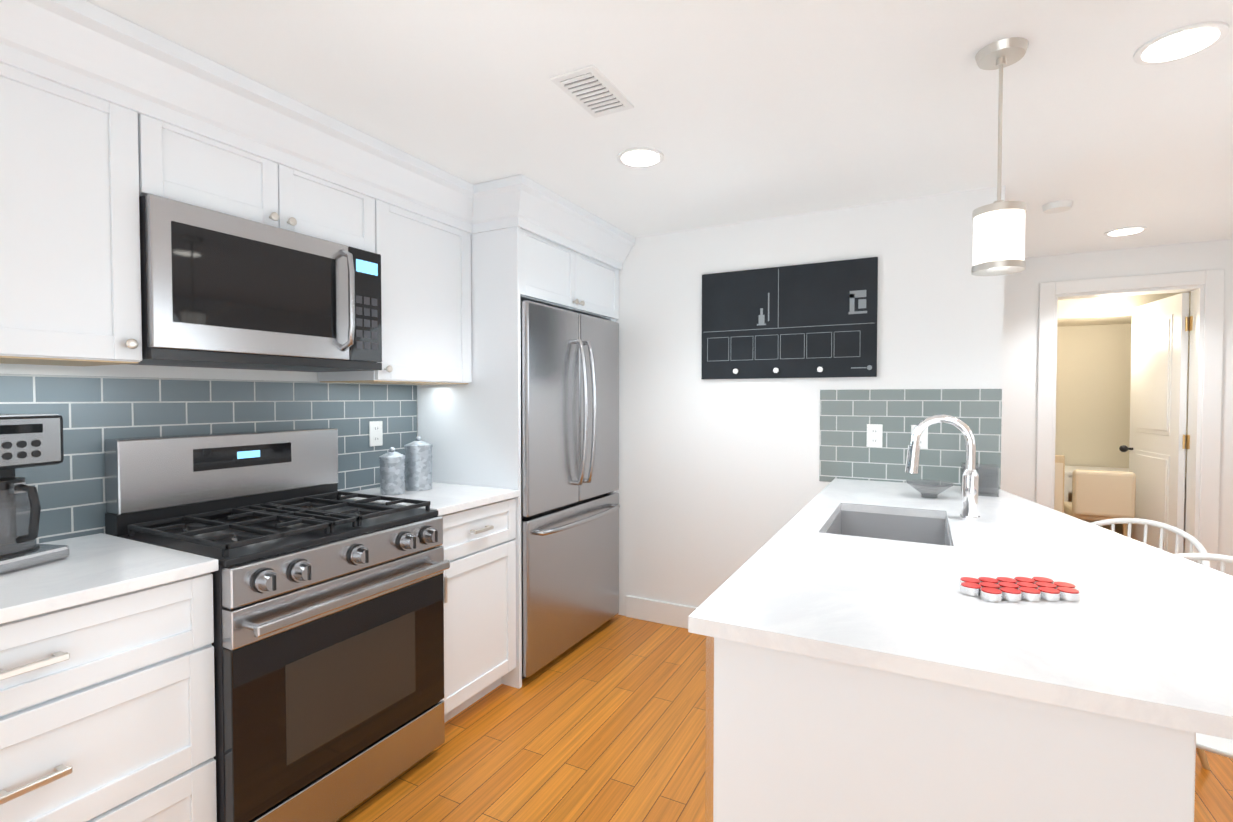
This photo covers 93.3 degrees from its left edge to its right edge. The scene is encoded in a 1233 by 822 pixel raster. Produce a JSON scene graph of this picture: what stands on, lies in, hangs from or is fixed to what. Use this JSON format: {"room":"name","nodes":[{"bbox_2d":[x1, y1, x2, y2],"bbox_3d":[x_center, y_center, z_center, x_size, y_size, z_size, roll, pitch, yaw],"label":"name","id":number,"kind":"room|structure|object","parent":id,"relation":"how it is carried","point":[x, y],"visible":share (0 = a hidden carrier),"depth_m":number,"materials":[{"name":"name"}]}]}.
{"room":"kitchen","nodes":[
{"label":"kitchen","id":0,"kind":"room"},
{"bbox_2d":[0,363,417,435],"bbox_3d":[-1.772,0.153,1.622,0.150,2.285,5.070,1,2,28],"label":"wall","id":1,"kind":"structure","parent":0,"point":[129,370],"depth_m":1.94,"materials":[{"name":"white paint"}]},
{"bbox_2d":[0,68,151,365],"bbox_3d":[-1.576,-0.556,1.418,0.358,0.852,0.551,1,2,28],"label":"upper cabinet","id":2,"kind":"object","parent":1,"relation":"attached to","point":[108,118],"depth_m":1.45,"materials":[{"name":"white wood"}]},
{"bbox_2d":[0,0,227,119],"bbox_3d":[-1.729,-0.868,0.361,0.383,0.183,2.558,1,2,28],"label":"crown molding","id":3,"kind":"structure","parent":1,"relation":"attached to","point":[84,48],"depth_m":1.46,"materials":[{"name":"white wood"}]},
{"bbox_2d":[0,374,416,543],"bbox_3d":[-1.901,0.158,1.208,0.004,0.503,3.878,1,2,28],"label":"backsplash","id":4,"kind":"structure","parent":1,"relation":"attached to","point":[94,412],"depth_m":1.95,"materials":[{"name":"tile"}]},
{"bbox_2d":[369,421,382,446],"bbox_3d":[-1.114,0.105,2.699,0.008,0.115,0.072,1,2,28],"label":"electrical outlet","id":5,"kind":"object","parent":4,"relation":"attached to","point":[375,433],"visible":1,"depth_m":2.69,"materials":[{"name":"white plastic"}]},
{"bbox_2d":[148,120,299,232],"bbox_3d":[-1.347,-0.794,1.850,0.358,0.396,0.437,1,2,28],"label":"upper cabinet","id":6,"kind":"object","parent":1,"relation":"attached to","point":[184,168],"depth_m":1.76,"materials":[{"name":"white wood"}]},
{"bbox_2d":[130,194,381,371],"bbox_3d":[-1.228,-0.373,1.985,0.452,0.444,0.760,1,2,28],"label":"microwave","id":7,"kind":"object","parent":6,"relation":"attached to","point":[221,290],"visible":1,"depth_m":1.81,"materials":[{"name":"grey metal"}]},
{"bbox_2d":[156,68,359,167],"bbox_3d":[-1.048,-0.898,1.663,0.383,0.183,0.382,1,2,28],"label":"crown molding","id":8,"kind":"structure","parent":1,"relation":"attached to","point":[252,118],"depth_m":1.82,"materials":[{"name":"white wood"}]},
{"bbox_2d":[300,176,383,259],"bbox_3d":[-1.193,-0.801,2.145,0.358,0.396,0.437,1,2,28],"label":"upper cabinet","id":9,"kind":"object","parent":1,"relation":"attached to","point":[335,215],"depth_m":2.12,"materials":[{"name":"white wood"}]},
{"bbox_2d":[288,131,451,203],"bbox_3d":[-0.871,-0.906,2.002,0.383,0.183,0.382,1,2,28],"label":"crown molding","id":10,"kind":"structure","parent":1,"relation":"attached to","point":[379,171],"depth_m":2.20,"materials":[{"name":"white wood"}]},
{"bbox_2d":[318,204,475,387],"bbox_3d":[-0.965,-0.568,2.586,0.358,0.882,0.545,1,2,28],"label":"upper cabinet","id":11,"kind":"object","parent":1,"relation":"attached to","point":[428,270],"depth_m":2.50,"materials":[{"name":"white wood"}]},
{"bbox_2d":[476,232,618,327],"bbox_3d":[-0.486,-0.783,3.222,0.613,0.481,0.996,1,2,28],"label":"upper cabinet","id":12,"kind":"object","parent":1,"relation":"attached to","point":[512,268],"depth_m":2.77,"materials":[{"name":"white wood"}]},
{"bbox_2d":[86,0,1232,257],"bbox_3d":[1.185,-1.049,1.983,5.330,0.100,8.800,1,2,28],"label":"ceiling","id":13,"kind":"structure","parent":0,"point":[746,110],"depth_m":1.85,"materials":[{"name":"white paint"}]},
{"bbox_2d":[550,65,633,117],"bbox_3d":[-0.070,-0.989,1.817,0.150,0.011,0.270,1,2,28],"label":"ceiling vent","id":14,"kind":"object","parent":13,"relation":"in","point":[593,91],"visible":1,"depth_m":1.79,"materials":[{"name":"white metal"}]},
{"bbox_2d":[617,147,663,167],"bbox_3d":[0.095,-1.002,2.306,0.186,0.008,0.186,1,2,28],"label":"recessed light","id":15,"kind":"object","parent":13,"relation":"in","point":[639,157],"visible":1,"depth_m":2.29,"materials":[{"name":"white"}]},
{"bbox_2d":[971,37,1028,275],"bbox_3d":[1.058,-0.688,1.607,0.126,0.602,0.126,1,2,28],"label":"pendant lamp","id":16,"kind":"object","parent":13,"relation":"hanging from","point":[999,236],"visible":1,"depth_m":1.57,"materials":[{"name":"white glass"}]},
{"bbox_2d":[1042,200,1072,213],"bbox_3d":[2.172,-1.004,2.868,0.124,0.030,0.124,1,2,28],"label":"smoke detector","id":17,"kind":"object","parent":13,"relation":"attached to","point":[1059,206],"visible":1,"depth_m":2.84,"materials":[{"name":"white plastic"}]},
{"bbox_2d":[1104,226,1146,235],"bbox_3d":[2.909,-1.026,3.329,0.186,0.008,0.186,1,2,28],"label":"recessed light","id":18,"kind":"object","parent":13,"relation":"in","point":[1126,231],"visible":0.94,"depth_m":3.31,"materials":[{"name":"white"}]},
{"bbox_2d":[1133,21,1228,64],"bbox_3d":[1.513,-0.985,1.565,0.186,0.008,0.186,1,2,28],"label":"recessed light","id":19,"kind":"object","parent":13,"relation":"in","point":[1183,42],"visible":1,"depth_m":1.55,"materials":[{"name":"white"}]},
{"bbox_2d":[335,614,1232,821],"bbox_3d":[1.185,1.336,2.039,5.330,0.100,8.800,1,2,28],"label":"floor","id":20,"kind":"structure","parent":0,"point":[605,722],"depth_m":2.19,"materials":[{"name":"brown wood"}]},
{"bbox_2d":[0,573,216,821],"bbox_3d":[-1.485,0.859,1.348,0.613,0.886,0.722,1,2,28],"label":"base cabinet","id":21,"kind":"object","parent":20,"relation":"on","point":[107,695],"depth_m":1.33,"materials":[{"name":"white wood"}]},
{"bbox_2d":[0,533,218,624],"bbox_3d":[-1.909,0.421,0.505,0.633,0.030,2.592,1,2,28],"label":"countertop","id":22,"kind":"structure","parent":21,"relation":"on","point":[101,566],"depth_m":1.39,"materials":[{"name":"white stone"}]},
{"bbox_2d":[0,414,69,573],"bbox_3d":[-1.530,0.197,1.430,0.269,0.375,0.200,0,1,10],"label":"coffee maker","id":23,"kind":"object","parent":22,"relation":"on","point":[30,440],"visible":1,"depth_m":1.43,"materials":[{"name":"silver metal"}]},
{"bbox_2d":[104,428,449,821],"bbox_3d":[-1.085,0.685,1.975,0.728,1.205,0.754,1,2,28],"label":"range","id":24,"kind":"object","parent":20,"relation":"on","point":[328,613],"visible":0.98,"depth_m":1.81,"materials":[{"name":"grey metal"}]},
{"bbox_2d":[341,482,519,722],"bbox_3d":[-0.830,0.816,2.564,0.646,0.915,0.509,1,2,28],"label":"base cabinet","id":25,"kind":"object","parent":20,"relation":"on","point":[479,545],"visible":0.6,"depth_m":2.44,"materials":[{"name":"white wood"}]},
{"bbox_2d":[379,447,404,494],"bbox_3d":[-0.975,0.257,2.534,0.106,0.202,0.106,1,2,28],"label":"canister","id":26,"kind":"object","parent":25,"relation":"on","point":[392,471],"visible":1,"depth_m":2.49,"materials":[{"name":"silver metal"}]},
{"bbox_2d":[404,436,432,490],"bbox_3d":[-0.901,0.235,2.653,0.122,0.242,0.122,1,2,28],"label":"canister","id":27,"kind":"object","parent":25,"relation":"on","point":[418,464],"visible":0.96,"depth_m":2.60,"materials":[{"name":"silver metal"}]},
{"bbox_2d":[520,300,619,679],"bbox_3d":[-0.438,0.371,3.186,0.710,1.775,0.916,1,2,28],"label":"refrigerator","id":28,"kind":"object","parent":20,"relation":"on","point":[570,506],"visible":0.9,"depth_m":2.94,"materials":[{"name":"grey metal"}]},
{"bbox_2d":[705,638,1195,821],"bbox_3d":[0.962,0.844,1.884,0.694,0.890,2.090,1,2,28],"label":"base cabinet","id":29,"kind":"object","parent":20,"relation":"on","point":[789,738],"depth_m":0.95,"materials":[{"name":"white wood"}]},
{"bbox_2d":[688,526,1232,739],"bbox_3d":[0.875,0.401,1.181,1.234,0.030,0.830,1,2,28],"label":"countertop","id":30,"kind":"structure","parent":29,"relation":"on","point":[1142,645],"depth_m":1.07,"materials":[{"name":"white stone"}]},
{"bbox_2d":[785,478,1224,573],"bbox_3d":[1.271,0.378,2.166,1.023,0.030,1.284,1,2,28],"label":"countertop","id":31,"kind":"structure","parent":29,"relation":"on","point":[1008,521],"depth_m":1.92,"materials":[{"name":"white stone"}]},
{"bbox_2d":[824,506,951,545],"bbox_3d":[0.909,0.492,1.955,0.384,0.212,0.594,1,2,28],"label":"sink","id":32,"kind":"object","parent":31,"relation":"in","point":[910,525],"depth_m":2.19,"materials":[{"name":"silver metal"}]},
{"bbox_2d":[906,479,953,497],"bbox_3d":[1.295,0.326,2.409,0.176,0.062,0.176,1,2,28],"label":"bowl","id":33,"kind":"object","parent":31,"relation":"on","point":[913,482],"visible":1,"depth_m":2.42,"materials":[{"name":"clear glass"}]},
{"bbox_2d":[905,415,979,520],"bbox_3d":[1.107,0.189,1.979,0.229,0.353,0.112,1,2,28],"label":"faucet","id":34,"kind":"object","parent":31,"relation":"on","point":[970,481],"visible":1,"depth_m":1.96,"materials":[{"name":"silver metal"}]},
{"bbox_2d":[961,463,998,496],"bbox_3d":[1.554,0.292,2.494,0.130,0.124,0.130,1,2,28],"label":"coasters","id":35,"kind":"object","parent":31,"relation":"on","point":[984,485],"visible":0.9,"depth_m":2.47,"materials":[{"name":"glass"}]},
{"bbox_2d":[1054,455,1064,512],"bbox_3d":[3.075,0.773,4.060,0.065,0.930,0.045,1,2,28],"label":"panel","id":36,"kind":"object","parent":20,"relation":"on","point":[1059,483],"visible":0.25,"depth_m":4.03,"materials":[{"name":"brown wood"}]},
{"bbox_2d":[1064,469,1135,536],"bbox_3d":[3.637,0.830,4.419,0.360,0.800,0.450,1,2,28],"label":"desk chair","id":37,"kind":"object","parent":20,"relation":"on","point":[1098,495],"visible":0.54,"depth_m":4.22,"materials":[{"name":"beige fabric"}]},
{"bbox_2d":[1064,465,1186,552],"bbox_3d":[4.135,0.857,4.780,0.850,0.730,0.550,1,2,28],"label":"desk","id":38,"kind":"object","parent":20,"relation":"on","point":[1069,470],"visible":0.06,"depth_m":4.73,"materials":[{"name":"white wood"}]},
{"bbox_2d":[1091,518,1210,769],"bbox_3d":[1.877,0.856,2.187,0.460,0.859,0.470,-1,2,-27],"label":"chair","id":39,"kind":"object","parent":20,"relation":"on","point":[1196,543],"visible":0.21,"depth_m":2.22,"materials":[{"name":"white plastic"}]},
{"bbox_2d":[1174,553,1232,758],"bbox_3d":[1.681,0.869,1.621,0.460,0.859,0.470,-1,2,-44],"label":"chair","id":40,"kind":"object","parent":20,"relation":"on","point":[1218,745],"visible":0.21,"depth_m":1.61,"materials":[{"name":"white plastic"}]},
{"bbox_2d":[616,186,1004,615],"bbox_3d":[0.958,0.096,4.070,2.720,2.285,1.800,1,2,28],"label":"wall","id":41,"kind":"structure","parent":0,"point":[720,483],"depth_m":3.19,"materials":[{"name":"white paint"}]},
{"bbox_2d":[388,174,634,271],"bbox_3d":[-0.420,-0.926,2.864,0.383,0.183,1.564,1,2,28],"label":"crown molding","id":42,"kind":"structure","parent":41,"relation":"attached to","point":[517,203],"depth_m":2.65,"materials":[{"name":"white wood"}]},
{"bbox_2d":[626,595,696,628],"bbox_3d":[0.598,1.192,3.260,1.215,0.130,0.014,1,2,28],"label":"baseboard","id":43,"kind":"structure","parent":41,"relation":"attached to","point":[665,613],"depth_m":3.42,"materials":[{"name":"white wood"}]},
{"bbox_2d":[701,257,877,378],"bbox_3d":[0.875,-0.466,3.055,0.900,0.585,0.052,1,2,28],"label":"chalkboard","id":44,"kind":"object","parent":41,"relation":"attached to","point":[815,320],"visible":1,"depth_m":3.04,"materials":[{"name":"grey"}]},
{"bbox_2d":[819,389,1001,488],"bbox_3d":[1.397,0.131,2.823,0.785,0.472,0.004,1,2,28],"label":"backsplash","id":45,"kind":"structure","parent":41,"relation":"attached to","point":[847,417],"depth_m":2.83,"materials":[{"name":"tile"}]},
{"bbox_2d":[866,424,882,447],"bbox_3d":[1.276,0.123,2.880,0.072,0.115,0.008,1,2,28],"label":"electrical outlet","id":46,"kind":"object","parent":45,"relation":"attached to","point":[874,434],"visible":1,"depth_m":2.88,"materials":[{"name":"white plastic"}]},
{"bbox_2d":[911,425,927,448],"bbox_3d":[1.450,0.125,2.788,0.072,0.115,0.008,1,2,28],"label":"electrical outlet","id":47,"kind":"object","parent":45,"relation":"attached to","point":[923,442],"visible":0.35,"depth_m":2.78,"materials":[{"name":"white plastic"}]},
{"bbox_2d":[1001,239,1232,575],"bbox_3d":[3.510,0.104,3.684,2.160,2.285,0.120,1,2,28],"label":"wall","id":48,"kind":"structure","parent":0,"point":[1019,379],"depth_m":3.90,"materials":[{"name":"white paint"}]},
{"bbox_2d":[1036,269,1224,570],"bbox_3d":[3.288,0.192,3.802,0.910,2.105,0.160,1,2,28],"label":"door frame","id":49,"kind":"structure","parent":48,"relation":"attached to","point":[1206,290],"depth_m":3.62,"materials":[{"name":"white wood"}]},
{"bbox_2d":[1119,292,1192,553],"bbox_3d":[3.705,0.235,4.045,0.117,1.992,0.750,1,1,22],"label":"door leaf","id":50,"kind":"structure","parent":48,"relation":"in","point":[1159,442],"depth_m":3.95,"materials":[{"name":"white wood"}]},
{"bbox_2d":[1055,292,1190,534],"bbox_3d":[4.052,0.078,4.828,2.260,2.285,0.850,1,2,28],"label":"wall","id":51,"kind":"structure","parent":0,"point":[1093,375],"depth_m":5.05,"materials":[{"name":"beige paint"}]},
{"bbox_2d":[1187,300,1190,434],"bbox_3d":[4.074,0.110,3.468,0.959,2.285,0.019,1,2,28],"label":"wall","id":52,"kind":"structure","parent":0,"point":[1189,300],"depth_m":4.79,"materials":[{"name":"beige paint"}]}
]}

